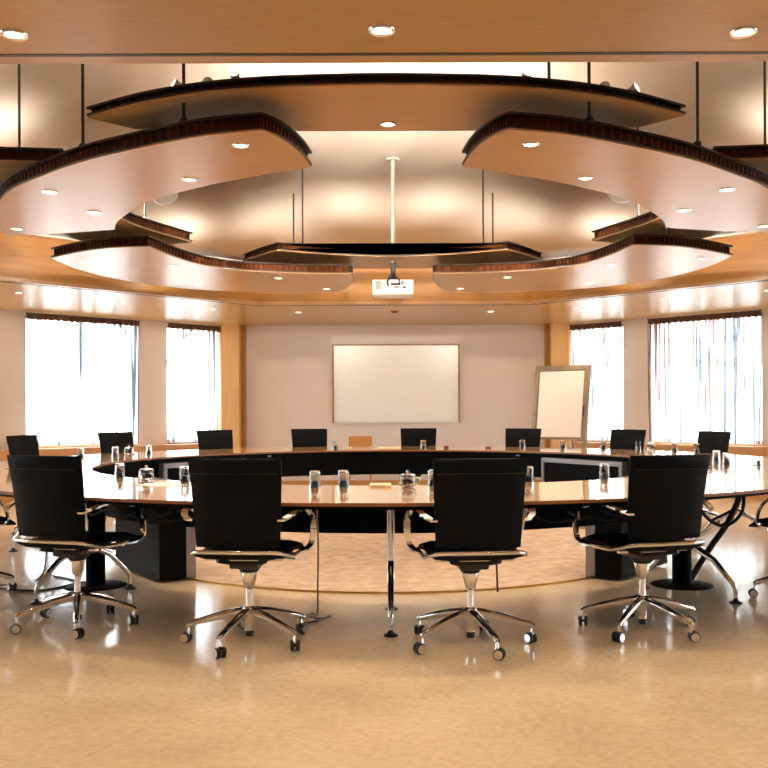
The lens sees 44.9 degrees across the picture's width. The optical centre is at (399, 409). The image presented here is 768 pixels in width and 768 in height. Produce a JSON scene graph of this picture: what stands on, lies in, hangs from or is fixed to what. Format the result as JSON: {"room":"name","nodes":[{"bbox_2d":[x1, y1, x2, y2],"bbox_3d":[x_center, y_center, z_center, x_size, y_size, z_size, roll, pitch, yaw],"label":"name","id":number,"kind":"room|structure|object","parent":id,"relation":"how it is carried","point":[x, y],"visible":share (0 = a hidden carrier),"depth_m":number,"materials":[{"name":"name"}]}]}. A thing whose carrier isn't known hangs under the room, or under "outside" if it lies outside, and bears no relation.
{"room":"conference room","nodes":[
{"label":"conference room","id":0,"kind":"room"},
{"bbox_2d":[0,310,221,449],"bbox_3d":[-4.982,-0.283,12.551,0.200,3.000,5.996,0,0,45],"label":"wall","id":1,"kind":"structure","parent":0,"point":[153,334],"depth_m":13.60,"materials":[{"name":"paint"}]},
{"bbox_2d":[25,315,136,447],"bbox_3d":[-4.472,-0.385,13.025,0.190,1.798,1.619,0,0,45],"label":"window","id":2,"kind":"structure","parent":1,"relation":"in","point":[25,315],"depth_m":12.73,"materials":[{"name":"beige paint"}]},
{"bbox_2d":[25,312,139,445],"bbox_3d":[-4.369,-0.405,12.923,0.053,1.781,1.669,0,0,45],"label":"sheer curtain","id":3,"kind":"object","parent":1,"relation":"hanging from","point":[80,387],"visible":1,"depth_m":12.85,"materials":[{"name":"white fabric"}]},
{"bbox_2d":[0,443,198,504],"bbox_3d":[-4.825,0.867,12.398,0.229,0.700,5.496,0,0,45],"label":"trim","id":4,"kind":"structure","parent":1,"relation":"attached to","point":[68,451],"depth_m":12.78,"materials":[{"name":"brown wood"}]},
{"bbox_2d":[167,325,197,443],"bbox_3d":[-3.221,-0.390,14.270,0.180,1.798,0.877,0,0,45],"label":"window","id":5,"kind":"structure","parent":1,"relation":"in","point":[168,440],"depth_m":14.07,"materials":[{"name":"beige paint"}]},
{"bbox_2d":[167,323,220,441],"bbox_3d":[-3.122,-0.410,14.171,0.927,1.781,0.052,0,0,-45],"label":"sheer curtain","id":6,"kind":"object","parent":1,"relation":"hanging from","point":[194,350],"visible":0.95,"depth_m":14.15,"materials":[{"name":"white fabric"}]},
{"bbox_2d":[0,112,311,234],"bbox_3d":[-1.890,-1.439,6.049,1.090,0.092,3.687,0,0,-43],"label":"panel","id":7,"kind":"object","parent":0,"point":[114,176],"visible":1,"depth_m":5.40,"materials":[{"name":"brown wood"}]},
{"bbox_2d":[232,143,249,148],"bbox_3d":[-0.840,-1.394,4.910,0.096,0.005,0.096,0,0,0],"label":"ceiling light","id":8,"kind":"object","parent":7,"relation":"attached to","point":[235,145],"visible":1,"depth_m":4.90,"materials":[{"name":"silver metal"}]},
{"bbox_2d":[0,498,767,767],"bbox_3d":[-0.066,1.250,6.500,14.600,0.100,16.800,0,0,0],"label":"floor","id":9,"kind":"structure","parent":0,"point":[120,694],"depth_m":4.16,"materials":[{"name":"stone"}]},
{"bbox_2d":[0,500,16,590],"bbox_3d":[-2.910,0.727,6.117,0.658,0.965,0.685,0,0,-42],"label":"office chair","id":10,"kind":"object","parent":9,"relation":"on","point":[4,521],"visible":0.97,"depth_m":6.18,"materials":[{"name":"black fabric"}]},
{"bbox_2d":[4,435,39,537],"bbox_3d":[-3.426,0.729,9.040,0.655,0.965,0.668,0,0,14],"label":"office chair","id":11,"kind":"object","parent":9,"relation":"on","point":[17,444],"visible":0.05,"depth_m":9.09,"materials":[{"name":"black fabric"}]},
{"bbox_2d":[0,552,73,590],"bbox_3d":[-2.482,0.918,6.436,0.439,0.619,0.502,0,0,33],"label":"cable","id":12,"kind":"object","parent":9,"relation":"on","point":[45,552],"visible":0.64,"depth_m":6.41,"materials":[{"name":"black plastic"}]},
{"bbox_2d":[4,455,145,638],"bbox_3d":[-1.805,0.723,5.216,0.670,0.965,0.676,0,0,17],"label":"office chair","id":13,"kind":"object","parent":9,"relation":"on","point":[48,491],"visible":0.98,"depth_m":4.96,"materials":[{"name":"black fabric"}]},
{"bbox_2d":[98,432,133,523],"bbox_3d":[-2.904,0.727,10.151,0.696,0.965,0.700,0,0,34],"label":"office chair","id":14,"kind":"object","parent":9,"relation":"on","point":[107,440],"visible":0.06,"depth_m":10.29,"materials":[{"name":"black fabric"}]},
{"bbox_2d":[196,430,232,449],"bbox_3d":[-2.060,0.724,11.007,0.700,0.965,0.696,0,0,-35],"label":"office chair","id":15,"kind":"object","parent":9,"relation":"on","point":[207,439],"visible":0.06,"depth_m":11.24,"materials":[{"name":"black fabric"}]},
{"bbox_2d":[179,459,316,658],"bbox_3d":[-0.798,0.720,4.806,0.683,0.965,0.686,0,0,5],"label":"office chair","id":16,"kind":"object","parent":9,"relation":"on","point":[236,508],"visible":1,"depth_m":4.55,"materials":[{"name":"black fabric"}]},
{"bbox_2d":[291,429,326,446],"bbox_3d":[-1.058,0.721,11.504,0.686,0.965,0.684,0,0,-17],"label":"office chair","id":17,"kind":"object","parent":9,"relation":"on","point":[300,437],"visible":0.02,"depth_m":11.77,"materials":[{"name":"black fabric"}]},
{"bbox_2d":[349,436,371,484],"bbox_3d":[-0.567,0.789,13.161,0.380,0.826,0.401,0,0,0],"label":"wooden chair","id":18,"kind":"object","parent":9,"relation":"on","point":[354,441],"visible":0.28,"depth_m":13.33,"materials":[{"name":"brown wood"}]},
{"bbox_2d":[0,446,767,637],"bbox_3d":[-0.067,0.830,8.200,7.212,0.740,7.212,0,0,0],"label":"conference table","id":19,"kind":"object","parent":9,"relation":"on","point":[570,480],"visible":0.59,"depth_m":6.33,"materials":[{"name":"brown wood"}]},
{"bbox_2d":[77,447,84,456],"bbox_3d":[-3.188,0.422,9.300,0.072,0.098,0.072,0,0,29],"label":"water glass","id":20,"kind":"object","parent":19,"relation":"on","point":[81,451],"visible":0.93,"depth_m":9.27,"materials":[{"name":"white"}]},
{"bbox_2d":[112,446,118,455],"bbox_3d":[-2.909,0.421,9.500,0.072,0.098,0.072,0,0,-9],"label":"water glass","id":21,"kind":"object","parent":19,"relation":"on","point":[115,450],"visible":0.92,"depth_m":9.47,"materials":[{"name":"white"}]},
{"bbox_2d":[114,463,124,477],"bbox_3d":[-1.929,0.417,6.400,0.072,0.098,0.072,0,0,-40],"label":"water glass","id":22,"kind":"object","parent":19,"relation":"on","point":[119,467],"visible":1,"depth_m":6.37,"materials":[{"name":"white"}]},
{"bbox_2d":[124,445,133,454],"bbox_3d":[-2.839,0.418,9.740,0.104,0.104,0.103,0,0,0],"label":"jar","id":23,"kind":"object","parent":19,"relation":"on","point":[128,450],"visible":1,"depth_m":9.70,"materials":[{"name":"clear glass"}]},
{"bbox_2d":[138,465,154,480],"bbox_3d":[-1.669,0.414,6.120,0.104,0.104,0.103,0,0,0],"label":"jar","id":24,"kind":"object","parent":19,"relation":"on","point":[145,474],"visible":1,"depth_m":6.08,"materials":[{"name":"clear glass"}]},
{"bbox_2d":[138,471,154,480],"bbox_3d":[-1.669,0.433,6.120,0.104,0.066,0.103,0,0,0],"label":"glass bowl","id":25,"kind":"object","parent":24,"relation":"on","point":[143,475],"depth_m":6.08,"materials":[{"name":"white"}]},
{"bbox_2d":[135,483,185,486],"bbox_3d":[-1.488,0.463,5.760,0.260,0.004,0.200,0,0,34],"label":"notepad","id":26,"kind":"object","parent":19,"relation":"on","point":[146,484],"visible":1,"depth_m":5.75,"materials":[{"name":"beige paper"}]},
{"bbox_2d":[179,466,189,481],"bbox_3d":[-1.394,0.416,6.020,0.072,0.098,0.072,0,0,-20],"label":"water glass","id":27,"kind":"object","parent":19,"relation":"on","point":[184,476],"visible":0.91,"depth_m":5.99,"materials":[{"name":"white"}]},
{"bbox_2d":[309,471,320,487],"bbox_3d":[-0.509,0.413,5.560,0.072,0.098,0.072,0,0,6],"label":"water glass","id":28,"kind":"object","parent":19,"relation":"on","point":[314,478],"visible":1,"depth_m":5.53,"materials":[{"name":"white"}]},
{"bbox_2d":[312,510,330,618],"bbox_3d":[-0.472,0.894,5.397,0.099,0.625,0.107,0,0,31],"label":"cable","id":29,"kind":"object","parent":19,"relation":"hanging from","point":[313,616],"visible":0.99,"depth_m":5.42,"materials":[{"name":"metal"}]},
{"bbox_2d":[337,470,348,486],"bbox_3d":[-0.341,0.412,5.600,0.072,0.098,0.072,0,0,-44],"label":"water glass","id":30,"kind":"object","parent":19,"relation":"on","point":[343,475],"visible":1,"depth_m":5.57,"materials":[{"name":"white"}]},
{"bbox_2d":[369,483,390,486],"bbox_3d":[-0.118,0.454,5.630,0.130,0.012,0.190,0,0,-1],"label":"notepad","id":31,"kind":"object","parent":19,"relation":"on","point":[371,484],"visible":1,"depth_m":5.54,"materials":[{"name":"beige paper"}]},
{"bbox_2d":[178,506,598,512],"bbox_3d":[-0.068,0.555,5.653,2.610,0.090,0.467,0,0,0],"label":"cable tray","id":32,"kind":"object","parent":19,"relation":"on","point":[547,508],"depth_m":5.44,"materials":[{"name":"black metal"}]},
{"bbox_2d":[399,470,415,487],"bbox_3d":[0.046,0.408,5.530,0.104,0.104,0.103,0,0,0],"label":"jar","id":33,"kind":"object","parent":19,"relation":"on","point":[407,480],"visible":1,"depth_m":5.49,"materials":[{"name":"clear glass"}]},
{"bbox_2d":[427,469,432,485],"bbox_3d":[0.201,0.410,5.630,0.072,0.098,0.072,0,0,5],"label":"water glass","id":34,"kind":"object","parent":19,"relation":"on","point":[430,471],"visible":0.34,"depth_m":5.60,"materials":[{"name":"white"}]},
{"bbox_2d":[526,466,533,481],"bbox_3d":[0.816,0.408,5.920,0.072,0.098,0.072,0,0,-44],"label":"water glass","id":35,"kind":"object","parent":19,"relation":"on","point":[529,476],"visible":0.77,"depth_m":5.89,"materials":[{"name":"white"}]},
{"bbox_2d":[599,464,609,478],"bbox_3d":[1.351,0.406,6.150,0.072,0.098,0.072,0,0,-30],"label":"water glass","id":36,"kind":"object","parent":19,"relation":"on","point":[604,473],"visible":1,"depth_m":6.12,"materials":[{"name":"white"}]},
{"bbox_2d":[646,441,655,449],"bbox_3d":[2.811,0.398,10.420,0.104,0.104,0.103,0,0,0],"label":"jar","id":37,"kind":"object","parent":19,"relation":"on","point":[650,446],"visible":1,"depth_m":10.38,"materials":[{"name":"clear glass"}]},
{"bbox_2d":[646,444,655,449],"bbox_3d":[2.812,0.417,10.420,0.104,0.066,0.103,0,0,0],"label":"glass bowl","id":38,"kind":"object","parent":37,"relation":"on","point":[649,446],"depth_m":10.38,"materials":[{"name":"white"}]},
{"bbox_2d":[671,442,677,451],"bbox_3d":[2.981,0.400,10.100,0.072,0.098,0.072,0,0,31],"label":"water glass","id":39,"kind":"object","parent":19,"relation":"on","point":[674,445],"visible":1,"depth_m":10.07,"materials":[{"name":"white"}]},
{"bbox_2d":[693,443,699,452],"bbox_3d":[3.111,0.400,9.750,0.072,0.098,0.072,0,0,38],"label":"water glass","id":40,"kind":"object","parent":19,"relation":"on","point":[696,449],"visible":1,"depth_m":9.72,"materials":[{"name":"white"}]},
{"bbox_2d":[712,450,720,461],"bbox_3d":[2.771,0.401,8.150,0.072,0.098,0.072,0,0,-28],"label":"water glass","id":41,"kind":"object","parent":19,"relation":"on","point":[715,453],"visible":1,"depth_m":8.12,"materials":[{"name":"white"}]},
{"bbox_2d":[692,497,741,580],"bbox_3d":[2.174,0.841,6.406,0.401,0.667,0.075,0,0,-3],"label":"cable","id":42,"kind":"object","parent":19,"relation":"hanging from","point":[720,533],"visible":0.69,"depth_m":6.40,"materials":[{"name":"black plastic"}]},
{"bbox_2d":[702,497,745,527],"bbox_3d":[2.162,0.655,6.250,0.364,0.257,0.123,0,0,0],"label":"cable","id":43,"kind":"object","parent":19,"relation":"hanging from","point":[740,514],"visible":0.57,"depth_m":6.21,"materials":[{"name":"black plastic"}]},
{"bbox_2d":[722,452,730,464],"bbox_3d":[2.711,0.401,7.720,0.072,0.098,0.072,0,0,26],"label":"water glass","id":44,"kind":"object","parent":19,"relation":"on","point":[726,458],"visible":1,"depth_m":7.69,"materials":[{"name":"white"}]},
{"bbox_2d":[193,527,585,590],"bbox_3d":[-0.066,1.194,8.200,4.240,0.012,4.240,0,0,0],"label":"carpet","id":45,"kind":"object","parent":9,"relation":"on","point":[347,561],"visible":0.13,"depth_m":7.03,"materials":[{"name":"beige carpet"}]},
{"bbox_2d":[185,527,597,593],"bbox_3d":[-0.066,1.193,8.200,4.280,0.014,4.280,0,0,0],"label":"trim","id":46,"kind":"structure","parent":9,"relation":"on","point":[586,577],"depth_m":6.17,"materials":[{"name":"brown wood"}]},
{"bbox_2d":[400,428,436,484],"bbox_3d":[0.208,0.716,11.643,0.665,0.965,0.661,0,0,5],"label":"office chair","id":47,"kind":"object","parent":9,"relation":"on","point":[409,436],"visible":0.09,"depth_m":11.91,"materials":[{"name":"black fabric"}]},
{"bbox_2d":[404,458,537,660],"bbox_3d":[0.375,0.716,4.745,0.684,0.965,0.676,0,0,-6],"label":"office chair","id":48,"kind":"object","parent":9,"relation":"on","point":[480,514],"visible":0.99,"depth_m":4.50,"materials":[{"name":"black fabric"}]},
{"bbox_2d":[505,428,540,446],"bbox_3d":[1.406,0.712,11.324,0.675,0.965,0.673,0,0,25],"label":"office chair","id":49,"kind":"object","parent":9,"relation":"on","point":[532,436],"visible":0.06,"depth_m":11.58,"materials":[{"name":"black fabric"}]},
{"bbox_2d":[528,364,590,482],"bbox_3d":[2.326,0.287,12.874,0.826,1.797,0.827,0,0,36],"label":"flip chart","id":50,"kind":"object","parent":9,"relation":"on","point":[562,392],"visible":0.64,"depth_m":12.66,"materials":[{"name":"white paper"}]},
{"bbox_2d":[610,429,645,449],"bbox_3d":[2.452,0.708,10.606,0.667,0.965,0.677,0,0,-44],"label":"office chair","id":51,"kind":"object","parent":9,"relation":"on","point":[619,438],"visible":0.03,"depth_m":10.78,"materials":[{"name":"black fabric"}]},
{"bbox_2d":[572,454,713,642],"bbox_3d":[1.326,0.712,5.047,0.670,0.965,0.658,0,0,-16],"label":"office chair","id":52,"kind":"object","parent":9,"relation":"on","point":[666,493],"visible":0.97,"depth_m":4.80,"materials":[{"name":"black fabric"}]},
{"bbox_2d":[697,431,730,523],"bbox_3d":[3.062,0.706,9.608,0.658,0.965,0.674,0,0,-24],"label":"office chair","id":53,"kind":"object","parent":9,"relation":"on","point":[709,441],"visible":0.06,"depth_m":9.70,"materials":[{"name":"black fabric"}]},
{"bbox_2d":[748,498,767,597],"bbox_3d":[2.590,0.708,5.885,0.642,0.965,0.659,0,0,41],"label":"office chair","id":54,"kind":"object","parent":9,"relation":"on","point":[763,522],"visible":1,"depth_m":5.89,"materials":[{"name":"black fabric"}]},
{"bbox_2d":[0,61,767,259],"bbox_3d":[-0.079,-2.596,7.640,8.420,1.492,8.420,0,0,0],"label":"ceiling","id":55,"kind":"structure","parent":0,"point":[347,184],"depth_m":10.09,"materials":[{"name":"paint"}]},
{"bbox_2d":[17,64,20,146],"bbox_3d":[-2.477,-2.089,6.050,0.044,0.810,0.044,0,0,0],"label":"hanging rod","id":56,"kind":"object","parent":55,"relation":"hanging from","point":[19,68],"visible":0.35,"depth_m":6.04,"materials":[{"name":"grey metal"}]},
{"bbox_2d":[79,64,84,145],"bbox_3d":[-1.802,-1.975,5.280,0.044,0.979,0.044,0,0,0],"label":"hanging rod","id":57,"kind":"object","parent":55,"relation":"hanging from","point":[82,65],"visible":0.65,"depth_m":5.27,"materials":[{"name":"grey metal"}]},
{"bbox_2d":[153,193,177,204],"bbox_3d":[-2.497,-2.263,9.899,0.244,0.124,0.269,0,0,40],"label":"ceiling speaker","id":58,"kind":"object","parent":55,"relation":"attached to","point":[169,199],"visible":0.65,"depth_m":9.94,"materials":[{"name":"white plastic"}]},
{"bbox_2d":[180,64,186,121],"bbox_3d":[-1.127,-1.996,4.840,0.044,1.017,0.044,0,0,0],"label":"rod","id":59,"kind":"object","parent":55,"relation":"hanging from","point":[183,118],"visible":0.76,"depth_m":4.83,"materials":[{"name":"grey metal"}]},
{"bbox_2d":[293,194,293,242],"bbox_3d":[-1.207,-1.972,10.550,0.044,0.962,0.044,0,0,0],"label":"rod","id":60,"kind":"object","parent":55,"relation":"hanging from","point":[293,194],"visible":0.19,"depth_m":10.54,"materials":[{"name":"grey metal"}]},
{"bbox_2d":[51,235,352,292],"bbox_3d":[-1.898,-1.441,9.710,2.185,0.095,3.533,0,0,45],"label":"panel","id":61,"kind":"object","parent":60,"relation":"hanging from","point":[147,259],"visible":1,"depth_m":9.36,"materials":[{"name":"brown wood"}]},
{"bbox_2d":[302,169,303,242],"bbox_3d":[-1.058,-2.173,10.100,0.044,0.984,0.044,0,0,0],"label":"rod","id":62,"kind":"object","parent":55,"relation":"hanging from","point":[302,169],"visible":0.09,"depth_m":10.09,"materials":[{"name":"grey metal"}]},
{"bbox_2d":[242,241,542,268],"bbox_3d":[-0.076,-1.642,9.910,3.244,0.085,1.232,0,0,0],"label":"panel","id":63,"kind":"object","parent":62,"relation":"hanging from","point":[358,255],"visible":0.82,"depth_m":9.62,"materials":[{"name":"brown wood"}]},
{"bbox_2d":[372,157,413,298],"bbox_3d":[-0.077,-1.966,9.982,0.440,1.497,0.376,0,0,0],"label":"projector","id":64,"kind":"object","parent":55,"relation":"hanging from","point":[392,287],"visible":1,"depth_m":9.85,"materials":[{"name":"white plastic"}]},
{"bbox_2d":[482,170,483,242],"bbox_3d":[0.902,-2.180,10.100,0.044,0.984,0.044,0,0,0],"label":"rod","id":65,"kind":"object","parent":55,"relation":"hanging from","point":[482,170],"visible":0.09,"depth_m":10.09,"materials":[{"name":"grey metal"}]},
{"bbox_2d":[492,193,493,242],"bbox_3d":[1.053,-1.980,10.550,0.044,0.962,0.044,0,0,0],"label":"rod","id":66,"kind":"object","parent":55,"relation":"hanging from","point":[492,193],"visible":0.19,"depth_m":10.54,"materials":[{"name":"grey metal"}]},
{"bbox_2d":[433,234,732,291],"bbox_3d":[1.748,-1.454,9.710,2.185,0.095,3.533,0,0,-45],"label":"panel","id":67,"kind":"object","parent":66,"relation":"hanging from","point":[637,258],"visible":1,"depth_m":9.38,"materials":[{"name":"brown wood"}]},
{"bbox_2d":[547,62,550,77],"bbox_3d":[0.823,-2.157,5.140,0.044,0.992,0.044,0,0,0],"label":"hanging rod","id":68,"kind":"object","parent":55,"relation":"hanging from","point":[548,63],"visible":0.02,"depth_m":5.13,"materials":[{"name":"grey metal"}]},
{"bbox_2d":[86,73,685,130],"bbox_3d":[-0.076,-1.629,4.957,3.268,0.058,0.769,0,0,0],"label":"panel","id":69,"kind":"object","parent":68,"relation":"hanging from","point":[336,101],"visible":0.8,"depth_m":4.85,"materials":[{"name":"brown wood"}]},
{"bbox_2d":[228,67,239,77],"bbox_3d":[-0.858,-1.714,4.819,0.060,0.118,0.076,0,0,0],"label":"spotlight","id":70,"kind":"object","parent":69,"relation":"on","point":[233,72],"visible":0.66,"depth_m":4.80,"materials":[{"name":"grey metal"}]},
{"bbox_2d":[379,121,395,126],"bbox_3d":[-0.068,-1.596,5.200,0.096,0.005,0.096,0,0,0],"label":"ceiling light","id":71,"kind":"object","parent":69,"relation":"attached to","point":[387,123],"visible":1,"depth_m":5.20,"materials":[{"name":"silver metal"}]},
{"bbox_2d":[522,66,533,76],"bbox_3d":[0.657,-1.714,4.799,0.060,0.108,0.076,0,0,0],"label":"spotlight","id":72,"kind":"object","parent":69,"relation":"on","point":[527,71],"visible":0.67,"depth_m":4.78,"materials":[{"name":"grey metal"}]},
{"bbox_2d":[627,83,639,91],"bbox_3d":[1.254,-1.712,5.015,0.077,0.100,0.059,0,0,26],"label":"spotlight","id":73,"kind":"object","parent":69,"relation":"on","point":[633,87],"visible":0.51,"depth_m":5.00,"materials":[{"name":"grey metal"}]},
{"bbox_2d":[585,62,592,120],"bbox_3d":[0.983,-2.004,4.840,0.044,1.017,0.044,0,0,0],"label":"rod","id":74,"kind":"object","parent":55,"relation":"hanging from","point":[588,117],"visible":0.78,"depth_m":4.83,"materials":[{"name":"grey metal"}]},
{"bbox_2d":[607,193,629,203],"bbox_3d":[2.341,-2.280,9.899,0.269,0.124,0.244,0,0,40],"label":"ceiling speaker","id":75,"kind":"object","parent":55,"relation":"attached to","point":[617,199],"visible":0.42,"depth_m":9.96,"materials":[{"name":"white plastic"}]},
{"bbox_2d":[609,194,628,201],"bbox_3d":[2.340,-2.280,9.898,0.228,0.008,0.228,0,-25,45],"label":"grille","id":76,"kind":"object","parent":75,"relation":"attached to","point":[614,198],"depth_m":9.95,"materials":[{"name":"beige fabric"}]},
{"bbox_2d":[694,62,701,145],"bbox_3d":[1.688,-1.981,5.280,0.044,0.966,0.044,0,0,0],"label":"hanging rod","id":77,"kind":"object","parent":55,"relation":"hanging from","point":[698,142],"visible":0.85,"depth_m":5.27,"materials":[{"name":"grey metal"}]},
{"bbox_2d":[462,111,767,232],"bbox_3d":[1.740,-1.452,6.049,1.090,0.092,3.687,0,0,43],"label":"panel","id":78,"kind":"object","parent":77,"relation":"hanging from","point":[664,175],"visible":1,"depth_m":5.40,"materials":[{"name":"brown wood"}]},
{"bbox_2d":[522,142,539,147],"bbox_3d":[0.690,-1.399,4.910,0.096,0.005,0.096,0,0,0],"label":"ceiling light","id":79,"kind":"object","parent":78,"relation":"attached to","point":[527,144],"visible":1,"depth_m":4.90,"materials":[{"name":"silver metal"}]},
{"bbox_2d":[578,176,593,180],"bbox_3d":[1.125,-1.400,5.630,0.096,0.005,0.096,0,0,0],"label":"ceiling light","id":80,"kind":"object","parent":78,"relation":"attached to","point":[585,178],"visible":1,"depth_m":5.63,"materials":[{"name":"silver metal"}]},
{"bbox_2d":[763,61,765,143],"bbox_3d":[2.393,-2.102,6.100,0.044,0.804,0.044,0,0,0],"label":"hanging rod","id":81,"kind":"object","parent":55,"relation":"hanging from","point":[764,62],"visible":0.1,"depth_m":6.09,"materials":[{"name":"grey metal"}]},
{"bbox_2d":[591,144,767,242],"bbox_3d":[2.434,-1.655,7.615,1.232,0.092,3.481,0,0,0],"label":"panel","id":82,"kind":"object","parent":81,"relation":"hanging from","point":[754,155],"visible":0.4,"depth_m":8.21,"materials":[{"name":"brown wood"}]},
{"bbox_3d":[-2.278,-2.233,8.300,0.044,1.099,0.044,0,0,0],"label":"rod","id":83,"kind":"object","parent":55,"relation":"hanging from","visible":0},
{"bbox_2d":[0,146,192,244],"bbox_3d":[-2.586,-1.637,7.615,1.232,0.092,3.481,0,0,0],"label":"panel","id":84,"kind":"object","parent":83,"relation":"hanging from","point":[12,159],"visible":0.4,"depth_m":8.11,"materials":[{"name":"brown wood"}]},
{"bbox_2d":[0,0,767,325],"bbox_3d":[-0.075,-1.350,6.500,14.120,0.040,16.400,0,0,0],"label":"ceiling","id":85,"kind":"structure","parent":0,"point":[52,26],"depth_m":3.32,"materials":[{"name":"brown wood"}]},
{"bbox_2d":[0,29,28,40],"bbox_3d":[-1.361,-1.322,3.280,0.096,0.005,0.096,0,0,0],"label":"recessed light","id":86,"kind":"object","parent":85,"relation":"in","point":[10,34],"visible":1,"depth_m":3.28,"materials":[{"name":"silver metal"}]},
{"bbox_2d":[368,25,394,36],"bbox_3d":[-0.064,-1.326,3.255,0.096,0.005,0.096,0,0,0],"label":"recessed light","id":87,"kind":"object","parent":85,"relation":"in","point":[377,30],"visible":1,"depth_m":3.25,"materials":[{"name":"silver metal"}]},
{"bbox_2d":[0,232,767,301],"bbox_3d":[-0.076,-1.605,7.640,8.420,0.470,8.420,0,0,0],"label":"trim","id":88,"kind":"structure","parent":85,"relation":"attached to","point":[21,256],"depth_m":10.38,"materials":[{"name":"brown wood"}]},
{"bbox_2d":[0,230,759,260],"bbox_3d":[-0.076,-1.852,7.640,8.436,0.025,8.436,0,0,0],"label":"trim","id":89,"kind":"structure","parent":88,"relation":"on","point":[735,233],"depth_m":9.91,"materials":[{"name":"paint"}]},
{"bbox_2d":[0,52,767,305],"bbox_3d":[-0.075,-1.351,7.640,8.308,0.038,8.308,0,0,0],"label":"trim","id":90,"kind":"structure","parent":85,"relation":"attached to","point":[756,57],"depth_m":3.55,"materials":[{"name":"brown wood"}]},
{"bbox_2d":[729,26,757,38],"bbox_3d":[1.211,-1.331,3.280,0.096,0.005,0.096,0,0,0],"label":"recessed light","id":91,"kind":"object","parent":85,"relation":"in","point":[748,31],"visible":1,"depth_m":3.28,"materials":[{"name":"silver metal"}]},
{"bbox_2d":[246,325,544,479],"bbox_3d":[-0.071,-0.300,14.700,5.640,3.000,0.200,0,0,0],"label":"wall","id":92,"kind":"structure","parent":0,"point":[289,368],"depth_m":14.60,"materials":[{"name":"paint"}]},
{"bbox_2d":[221,324,240,448],"bbox_3d":[-2.600,-0.056,14.420,0.270,2.530,0.340,0,0,0],"label":"pillar","id":93,"kind":"structure","parent":92,"relation":"attached to","point":[230,333],"depth_m":14.25,"materials":[{"name":"brown wood"}]},
{"bbox_2d":[241,325,246,447],"bbox_3d":[-2.435,-0.057,14.500,0.055,2.530,0.180,0,0,0],"label":"trim","id":94,"kind":"structure","parent":92,"relation":"attached to","point":[243,327],"depth_m":14.41,"materials":[{"name":"brown wood"}]},
{"bbox_2d":[332,344,459,423],"bbox_3d":[-0.061,-0.408,14.555,1.998,1.244,0.090,0,0,0],"label":"whiteboard","id":95,"kind":"object","parent":92,"relation":"attached to","point":[401,383],"visible":1,"depth_m":14.56,"materials":[{"name":"white plastic"}]},
{"bbox_2d":[333,422,458,423],"bbox_3d":[-0.059,0.205,14.550,1.970,0.018,0.080,0,0,0],"label":"tray","id":96,"kind":"object","parent":95,"relation":"on","point":[333,422],"depth_m":14.51,"materials":[{"name":"white plastic"}]},
{"bbox_2d":[282,480,540,484],"bbox_3d":[-0.066,1.150,14.592,4.700,0.100,0.016,0,0,0],"label":"baseboard","id":97,"kind":"structure","parent":92,"relation":"attached to","point":[284,482],"depth_m":14.58,"materials":[{"name":"brown wood"}]},
{"bbox_2d":[544,324,549,446],"bbox_3d":[2.295,-0.073,14.500,0.055,2.530,0.180,0,0,0],"label":"trim","id":98,"kind":"structure","parent":92,"relation":"attached to","point":[546,326],"depth_m":14.41,"materials":[{"name":"brown wood"}]},
{"bbox_2d":[550,323,568,447],"bbox_3d":[2.460,-0.074,14.420,0.270,2.530,0.340,0,0,0],"label":"pillar","id":99,"kind":"structure","parent":92,"relation":"attached to","point":[559,332],"depth_m":14.25,"materials":[{"name":"brown wood"}]},
{"bbox_2d":[569,309,767,447],"bbox_3d":[4.840,-0.317,12.551,5.996,3.000,0.200,0,0,45],"label":"wall","id":100,"kind":"structure","parent":0,"point":[635,346],"depth_m":13.73,"materials":[{"name":"paint"}]},
{"bbox_2d":[569,321,622,439],"bbox_3d":[2.979,-0.431,14.171,0.053,1.781,0.927,0,0,-45],"label":"sheer curtain","id":101,"kind":"object","parent":100,"relation":"hanging from","point":[598,345],"visible":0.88,"depth_m":14.08,"materials":[{"name":"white fabric"}]},
{"bbox_2d":[574,442,767,499],"bbox_3d":[4.691,0.834,12.398,5.496,0.700,0.229,0,0,45],"label":"trim","id":102,"kind":"structure","parent":100,"relation":"attached to","point":[760,451],"depth_m":12.50,"materials":[{"name":"brown wood"}]},
{"bbox_2d":[647,310,762,443],"bbox_3d":[4.209,-0.435,12.941,0.053,1.781,1.690,0,0,-45],"label":"sheer curtain","id":103,"kind":"object","parent":100,"relation":"hanging from","point":[711,380],"visible":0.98,"depth_m":12.89,"materials":[{"name":"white fabric"}]},
{"bbox_2d":[652,320,762,445],"bbox_3d":[4.312,-0.416,13.043,1.640,1.798,0.190,0,0,45],"label":"window","id":104,"kind":"structure","parent":100,"relation":"in","point":[761,444],"depth_m":12.51,"materials":[{"name":"beige paint"}]},
{"bbox_2d":[621,321,761,440],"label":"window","id":105,"kind":"structure","parent":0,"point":[702,321],"depth_m":30.29,"materials":[{"name":"white glass"}]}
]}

